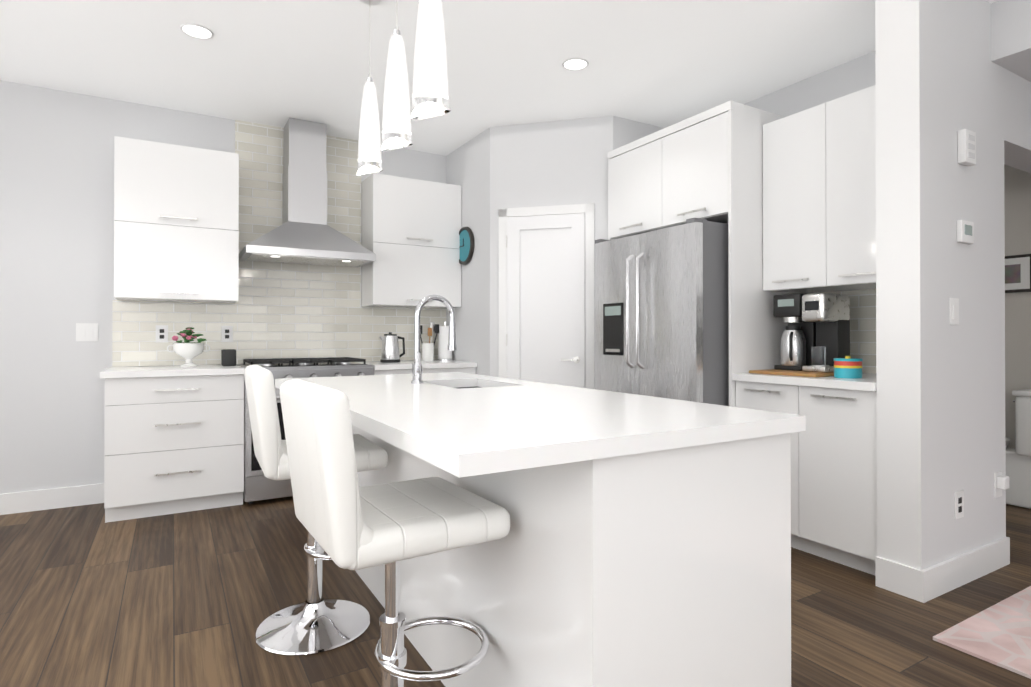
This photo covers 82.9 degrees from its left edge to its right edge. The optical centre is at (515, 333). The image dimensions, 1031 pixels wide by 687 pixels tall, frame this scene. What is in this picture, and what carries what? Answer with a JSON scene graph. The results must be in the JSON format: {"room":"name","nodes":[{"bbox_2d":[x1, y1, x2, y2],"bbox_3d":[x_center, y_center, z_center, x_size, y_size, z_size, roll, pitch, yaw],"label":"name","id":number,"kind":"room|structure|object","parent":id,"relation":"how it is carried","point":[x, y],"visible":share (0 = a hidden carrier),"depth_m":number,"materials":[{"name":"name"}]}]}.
{"room":"kitchen","nodes":[
{"label":"kitchen","id":0,"kind":"room"},
{"bbox_2d":[0,80,445,493],"bbox_3d":[-2.062,-0.224,4.436,6.120,2.740,0.108,0,0,-30],"label":"wall","id":1,"kind":"structure","parent":0,"point":[56,216],"depth_m":3.95,"materials":[{"name":"white paint"}]},
{"bbox_2d":[0,483,103,514],"bbox_3d":[-3.651,1.076,3.433,2.110,0.130,0.016,0,0,-30],"label":"baseboard","id":2,"kind":"structure","parent":1,"relation":"attached to","point":[35,500],"depth_m":3.79,"materials":[{"name":"white wood"}]},
{"bbox_2d":[76,323,97,340],"bbox_3d":[-2.864,-0.006,3.905,0.120,0.120,0.008,0,0,-30],"label":"light switch","id":3,"kind":"object","parent":1,"relation":"attached to","point":[86,331],"visible":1,"depth_m":3.90,"materials":[{"name":"white plastic"}]},
{"bbox_2d":[156,325,167,341],"bbox_3d":[-2.491,0.005,4.115,0.075,0.120,0.008,0,0,-30],"label":"outlet","id":4,"kind":"object","parent":1,"relation":"attached to","point":[161,333],"visible":1,"depth_m":4.11,"materials":[{"name":"white plastic"}]},
{"bbox_2d":[114,136,238,302],"bbox_3d":[-2.315,-0.741,4.021,0.720,1.030,0.350,0,0,-30],"label":"upper cabinet","id":5,"kind":"object","parent":1,"relation":"attached to","point":[176,223],"visible":1,"depth_m":3.88,"materials":[{"name":"white wood"}]},
{"bbox_2d":[221,326,232,341],"bbox_3d":[-2.135,0.006,4.324,0.075,0.120,0.008,0,0,-30],"label":"outlet","id":6,"kind":"object","parent":1,"relation":"attached to","point":[226,333],"visible":1,"depth_m":4.32,"materials":[{"name":"white plastic"}]},
{"bbox_2d":[239,118,375,266],"bbox_3d":[-1.557,-1.064,4.380,0.890,1.053,0.500,0,0,-30],"label":"range hood","id":7,"kind":"object","parent":1,"relation":"attached to","point":[304,233],"visible":1,"depth_m":4.34,"materials":[{"name":"silver metal"}]},
{"bbox_2d":[361,173,460,308],"bbox_3d":[-0.857,-0.736,4.876,0.760,1.030,0.350,0,0,-30],"label":"upper cabinet","id":8,"kind":"object","parent":1,"relation":"attached to","point":[411,228],"visible":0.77,"depth_m":4.73,"materials":[{"name":"white wood"}]},
{"bbox_2d":[446,127,489,375],"bbox_3d":[-0.365,-0.221,4.895,0.100,2.740,0.834,0,0,-30],"label":"wall","id":9,"kind":"structure","parent":0,"point":[468,167],"depth_m":4.73,"materials":[{"name":"white paint"}]},
{"bbox_2d":[459,227,474,264],"bbox_3d":[-0.424,-0.728,4.868,0.030,0.320,0.320,0,0,-30],"label":"wall clock","id":10,"kind":"object","parent":9,"relation":"attached to","point":[467,243],"visible":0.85,"depth_m":4.82,"materials":[{"name":"teal plastic"}]},
{"bbox_2d":[0,0,998,155],"bbox_3d":[0.960,-1.660,1.252,8.100,0.100,8.670,0,0,-30],"label":"ceiling","id":11,"kind":"structure","parent":0,"point":[658,63],"depth_m":3.35,"materials":[{"name":"white paint"}]},
{"bbox_2d":[180,23,212,38],"bbox_3d":[-1.685,-1.597,3.091,0.156,0.010,0.156,0,0,-30],"label":"recessed light","id":12,"kind":"object","parent":11,"relation":"in","point":[197,31],"visible":1,"depth_m":3.09,"materials":[{"name":"white"}]},
{"bbox_2d":[356,0,382,175],"bbox_3d":[-0.690,-1.168,2.766,0.124,0.866,0.124,0,0,40],"label":"pendant light","id":13,"kind":"object","parent":11,"relation":"hanging from","point":[369,154],"visible":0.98,"depth_m":2.73,"materials":[{"name":"white glass"}]},
{"bbox_2d":[380,0,412,150],"bbox_3d":[-0.457,-1.148,2.251,0.124,0.912,0.124,0,0,40],"label":"pendant light","id":14,"kind":"object","parent":11,"relation":"hanging from","point":[396,127],"visible":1,"depth_m":2.21,"materials":[{"name":"white glass"}]},
{"bbox_2d":[410,0,450,119],"bbox_3d":[-0.264,-1.131,1.814,0.124,0.952,0.124,0,0,40],"label":"pendant light","id":15,"kind":"object","parent":11,"relation":"hanging from","point":[430,89],"visible":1,"depth_m":1.77,"materials":[{"name":"white glass"}]},
{"bbox_2d":[562,58,588,70],"bbox_3d":[0.356,-1.595,3.466,0.156,0.010,0.156,0,0,-30],"label":"recessed light","id":16,"kind":"object","parent":11,"relation":"in","point":[574,64],"visible":1,"depth_m":3.47,"materials":[{"name":"white"}]},
{"bbox_2d":[0,496,1030,686],"bbox_3d":[0.960,1.180,1.238,8.100,0.100,8.670,0,0,-30],"label":"floor","id":17,"kind":"structure","parent":0,"point":[89,597],"depth_m":2.41,"materials":[{"name":"brown wood"}]},
{"bbox_2d":[100,364,244,522],"bbox_3d":[-2.263,0.687,3.892,0.777,0.914,0.628,0,0,-30],"label":"base cabinet","id":18,"kind":"object","parent":17,"relation":"on","point":[174,439],"visible":1,"depth_m":3.65,"materials":[{"name":"white wood"}]},
{"bbox_2d":[167,327,209,366],"bbox_3d":[-2.240,0.094,4.007,0.262,0.271,0.219,0,0,-30],"label":"potted plant","id":19,"kind":"object","parent":18,"relation":"on","point":[187,350],"visible":1,"depth_m":3.97,"materials":[{"name":"white ceramic"}]},
{"bbox_2d":[221,349,235,365],"bbox_3d":[-2.019,0.172,4.115,0.090,0.115,0.090,0,0,-30],"label":"speaker box","id":20,"kind":"object","parent":18,"relation":"on","point":[228,357],"visible":1,"depth_m":4.08,"materials":[{"name":"black plastic"}]},
{"bbox_2d":[237,357,373,503],"bbox_3d":[-1.539,0.669,4.282,0.854,0.954,0.672,0,0,-30],"label":"range","id":21,"kind":"object","parent":17,"relation":"on","point":[258,485],"visible":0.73,"depth_m":3.95,"materials":[{"name":"silver metal"}]},
{"bbox_2d":[244,365,387,654],"bbox_3d":[-0.775,0.630,2.284,0.502,1.010,0.455,0,0,-28],"label":"stool","id":22,"kind":"object","parent":17,"relation":"on","point":[315,622],"visible":0.65,"depth_m":2.16,"materials":[{"name":"silver metal"}]},
{"bbox_2d":[280,379,509,686],"bbox_3d":[-0.311,0.627,1.513,0.502,1.010,0.455,0,0,-32],"label":"stool","id":23,"kind":"object","parent":17,"relation":"on","point":[345,520],"visible":1,"depth_m":1.36,"materials":[{"name":"white leather"}]},
{"bbox_2d":[358,360,476,374],"bbox_3d":[-0.823,0.691,4.737,0.834,0.914,0.628,0,0,-30],"label":"base cabinet","id":24,"kind":"object","parent":17,"relation":"on","point":[405,367],"visible":0.06,"depth_m":4.52,"materials":[{"name":"white"}]},
{"bbox_2d":[379,332,404,362],"bbox_3d":[-0.990,0.113,4.697,0.215,0.240,0.156,0,0,-30],"label":"kettle","id":25,"kind":"object","parent":24,"relation":"on","point":[390,349],"visible":1,"depth_m":4.63,"materials":[{"name":"silver metal"}]},
{"bbox_2d":[420,322,438,360],"bbox_3d":[-0.740,0.069,4.960,0.188,0.330,0.104,0,0,-30],"label":"utensil crock","id":26,"kind":"object","parent":24,"relation":"on","point":[427,351],"visible":0.92,"depth_m":4.92,"materials":[{"name":"white ceramic"}]},
{"bbox_2d":[437,322,452,360],"bbox_3d":[-0.607,0.067,5.038,0.140,0.334,0.140,0,0,-30],"label":"paper towel","id":27,"kind":"object","parent":24,"relation":"on","point":[444,353],"visible":0.88,"depth_m":4.98,"materials":[{"name":"white paper"}]},
{"bbox_2d":[352,427,801,686],"bbox_3d":[-0.069,0.698,2.295,0.694,0.874,2.090,0,0,-30],"label":"kitchen island","id":28,"kind":"object","parent":17,"relation":"on","point":[645,541],"depth_m":1.41,"materials":[{"name":"white laminate"}]},
{"bbox_2d":[275,375,682,478],"bbox_3d":[-0.407,0.240,2.099,0.550,0.040,2.150,0,0,-30],"label":"island countertop","id":29,"kind":"structure","parent":28,"relation":"on","point":[461,433],"depth_m":1.36,"materials":[{"name":"white stone"}]},
{"bbox_2d":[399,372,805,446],"bbox_3d":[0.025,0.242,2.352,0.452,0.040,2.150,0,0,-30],"label":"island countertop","id":30,"kind":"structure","parent":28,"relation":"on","point":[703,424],"depth_m":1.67,"materials":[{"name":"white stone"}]},
{"bbox_2d":[443,383,490,386],"bbox_3d":[-0.214,0.364,2.618,0.339,0.226,0.500,0,0,-30],"label":"sink","id":31,"kind":"object","parent":30,"relation":"in","point":[444,384],"depth_m":2.85,"materials":[{"name":"silver metal"}]},
{"bbox_2d":[594,218,728,405],"bbox_3d":[1.130,0.251,3.848,0.970,1.785,0.910,0,0,-30],"label":"refrigerator","id":32,"kind":"object","parent":17,"relation":"on","point":[661,313],"visible":0.48,"depth_m":3.43,"materials":[{"name":"grey metal"}]},
{"bbox_2d":[608,100,804,406],"bbox_3d":[1.235,-0.086,3.942,0.728,2.460,1.087,0,0,-30],"label":"cabinet","id":33,"kind":"object","parent":17,"relation":"on","point":[708,165],"visible":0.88,"depth_m":3.45,"materials":[{"name":"white wood"}]},
{"bbox_2d":[732,85,876,574],"bbox_3d":[1.719,-0.045,3.146,0.698,2.370,0.774,0,0,-30],"label":"pantry cabinet","id":34,"kind":"object","parent":17,"relation":"on","point":[819,198],"visible":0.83,"depth_m":3.01,"materials":[{"name":"white wood"}]},
{"bbox_2d":[749,369,833,376],"bbox_3d":[1.556,0.217,3.211,0.320,0.016,0.400,0,0,-30],"label":"cutting board","id":35,"kind":"object","parent":34,"relation":"in","point":[796,373],"visible":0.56,"depth_m":3.10,"materials":[{"name":"brown wood"}]},
{"bbox_2d":[773,293,815,370],"bbox_3d":[1.611,-0.006,3.348,0.267,0.430,0.170,0,0,-30],"label":"coffee maker","id":36,"kind":"object","parent":35,"relation":"on","point":[798,340],"visible":0.71,"depth_m":3.30,"materials":[{"name":"black"}]},
{"bbox_2d":[802,293,849,371],"bbox_3d":[1.697,-0.002,3.196,0.252,0.420,0.136,0,0,-30],"label":"coffee brewer","id":37,"kind":"object","parent":35,"relation":"on","point":[829,314],"visible":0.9,"depth_m":3.15,"materials":[{"name":"silver metal"}]},
{"bbox_2d":[834,356,862,377],"bbox_3d":[1.677,0.170,2.946,0.128,0.108,0.128,0,0,-30],"label":"tin","id":38,"kind":"object","parent":34,"relation":"in","point":[847,367],"visible":1,"depth_m":2.90,"materials":[{"name":"teal metal"}]},
{"bbox_2d":[933,586,1030,678],"bbox_3d":[2.897,1.128,2.008,2.180,0.011,1.635,0,0,-30],"label":"rug","id":39,"kind":"object","parent":17,"relation":"on","point":[998,634],"visible":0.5,"depth_m":2.17,"materials":[{"name":"pink fabric"}]},
{"bbox_2d":[1005,388,1030,508],"bbox_3d":[3.285,0.754,4.035,0.420,0.770,0.733,0,0,-30],"label":"toilet","id":40,"kind":"object","parent":17,"relation":"on","point":[1018,469],"visible":0.21,"depth_m":3.78,"materials":[{"name":"white ceramic"}]},
{"bbox_2d":[490,116,612,376],"bbox_3d":[0.271,-0.224,4.440,0.942,2.740,0.100,0,0,15],"label":"wall","id":41,"kind":"structure","parent":0,"point":[560,162],"depth_m":4.41,"materials":[{"name":"white paint"}]},
{"bbox_2d":[506,213,584,387],"bbox_3d":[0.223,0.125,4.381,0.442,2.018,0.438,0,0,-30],"label":"pantry door","id":42,"kind":"structure","parent":41,"relation":"in","point":[545,338],"depth_m":4.38,"materials":[{"name":"white paint"}]},
{"bbox_2d":[499,203,593,388],"bbox_3d":[0.226,0.096,4.388,0.730,2.100,0.018,0,0,15],"label":"door frame","id":43,"kind":"structure","parent":41,"relation":"attached to","point":[586,209],"depth_m":4.35,"materials":[{"name":"white wood"}]},
{"bbox_2d":[613,116,663,149],"bbox_3d":[0.969,-0.223,4.480,0.649,2.740,0.100,0,0,-30],"label":"wall","id":44,"kind":"structure","parent":0,"point":[626,131],"depth_m":4.35,"materials":[{"name":"white paint"}]},
{"bbox_2d":[744,51,875,116],"bbox_3d":[1.411,-0.224,4.467,0.100,2.740,3.370,0,0,-30],"label":"wall","id":45,"kind":"structure","parent":0,"point":[850,77],"depth_m":3.58,"materials":[{"name":"white paint"}]},
{"bbox_2d":[875,0,1030,569],"bbox_3d":[2.869,-0.230,3.265,2.763,2.740,0.180,0,0,-30],"label":"wall","id":46,"kind":"structure","parent":0,"point":[942,78],"depth_m":2.61,"materials":[{"name":"white paint"}]},
{"bbox_2d":[875,537,1009,602],"bbox_3d":[2.824,1.075,3.223,2.676,0.130,0.196,0,0,-30],"label":"baseboard","id":47,"kind":"structure","parent":46,"relation":"attached to","point":[933,581],"depth_m":2.59,"materials":[{"name":"white wood"}]},
{"bbox_2d":[949,298,958,324],"bbox_3d":[1.978,-0.098,2.631,0.075,0.120,0.008,0,0,-30],"label":"light switch","id":48,"kind":"object","parent":46,"relation":"attached to","point":[954,309],"visible":1,"depth_m":2.62,"materials":[{"name":"white plastic"}]},
{"bbox_2d":[955,490,963,518],"bbox_3d":[2.012,0.777,2.647,0.075,0.120,0.008,0,0,-30],"label":"outlet","id":49,"kind":"object","parent":46,"relation":"attached to","point":[959,504],"visible":1,"depth_m":2.64,"materials":[{"name":"white plastic"}]},
{"bbox_2d":[957,220,973,243],"bbox_3d":[2.059,-0.463,2.672,0.120,0.100,0.024,0,0,-30],"label":"thermostat","id":50,"kind":"object","parent":46,"relation":"attached to","point":[965,232],"visible":1,"depth_m":2.65,"materials":[{"name":"white plastic"}]},
{"bbox_2d":[957,129,975,165],"bbox_3d":[2.062,-0.848,2.668,0.100,0.150,0.036,0,0,-30],"label":"box","id":51,"kind":"object","parent":46,"relation":"attached to","point":[966,140],"visible":1,"depth_m":2.65,"materials":[{"name":"white plastic"}]},
{"bbox_2d":[994,471,1008,497],"bbox_3d":[2.363,0.738,2.835,0.075,0.120,0.040,0,0,-30],"label":"outlet","id":52,"kind":"object","parent":46,"relation":"attached to","point":[1001,481],"visible":1,"depth_m":2.83,"materials":[{"name":"white plastic"}]},
{"bbox_2d":[991,0,1030,81],"bbox_3d":[4.411,-1.470,1.220,1.980,0.280,4.920,0,0,-30],"label":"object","id":53,"kind":"structure","parent":0,"point":[1011,35],"depth_m":2.79,"materials":[{"name":"white paint"}]},
{"bbox_2d":[1004,164,1030,447],"bbox_3d":[3.105,-0.221,4.899,0.100,2.740,2.400,0,0,-30],"label":"wall","id":54,"kind":"structure","parent":0,"point":[1017,197],"depth_m":4.10,"materials":[{"name":"grey paint"}]},
{"bbox_2d":[1005,254,1030,292],"bbox_3d":[3.469,-0.415,4.152,0.028,0.260,0.340,0,0,-30],"label":"framed picture","id":55,"kind":"object","parent":54,"relation":"attached to","point":[1017,273],"visible":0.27,"depth_m":4.07,"materials":[{"name":"grey"}]}
]}

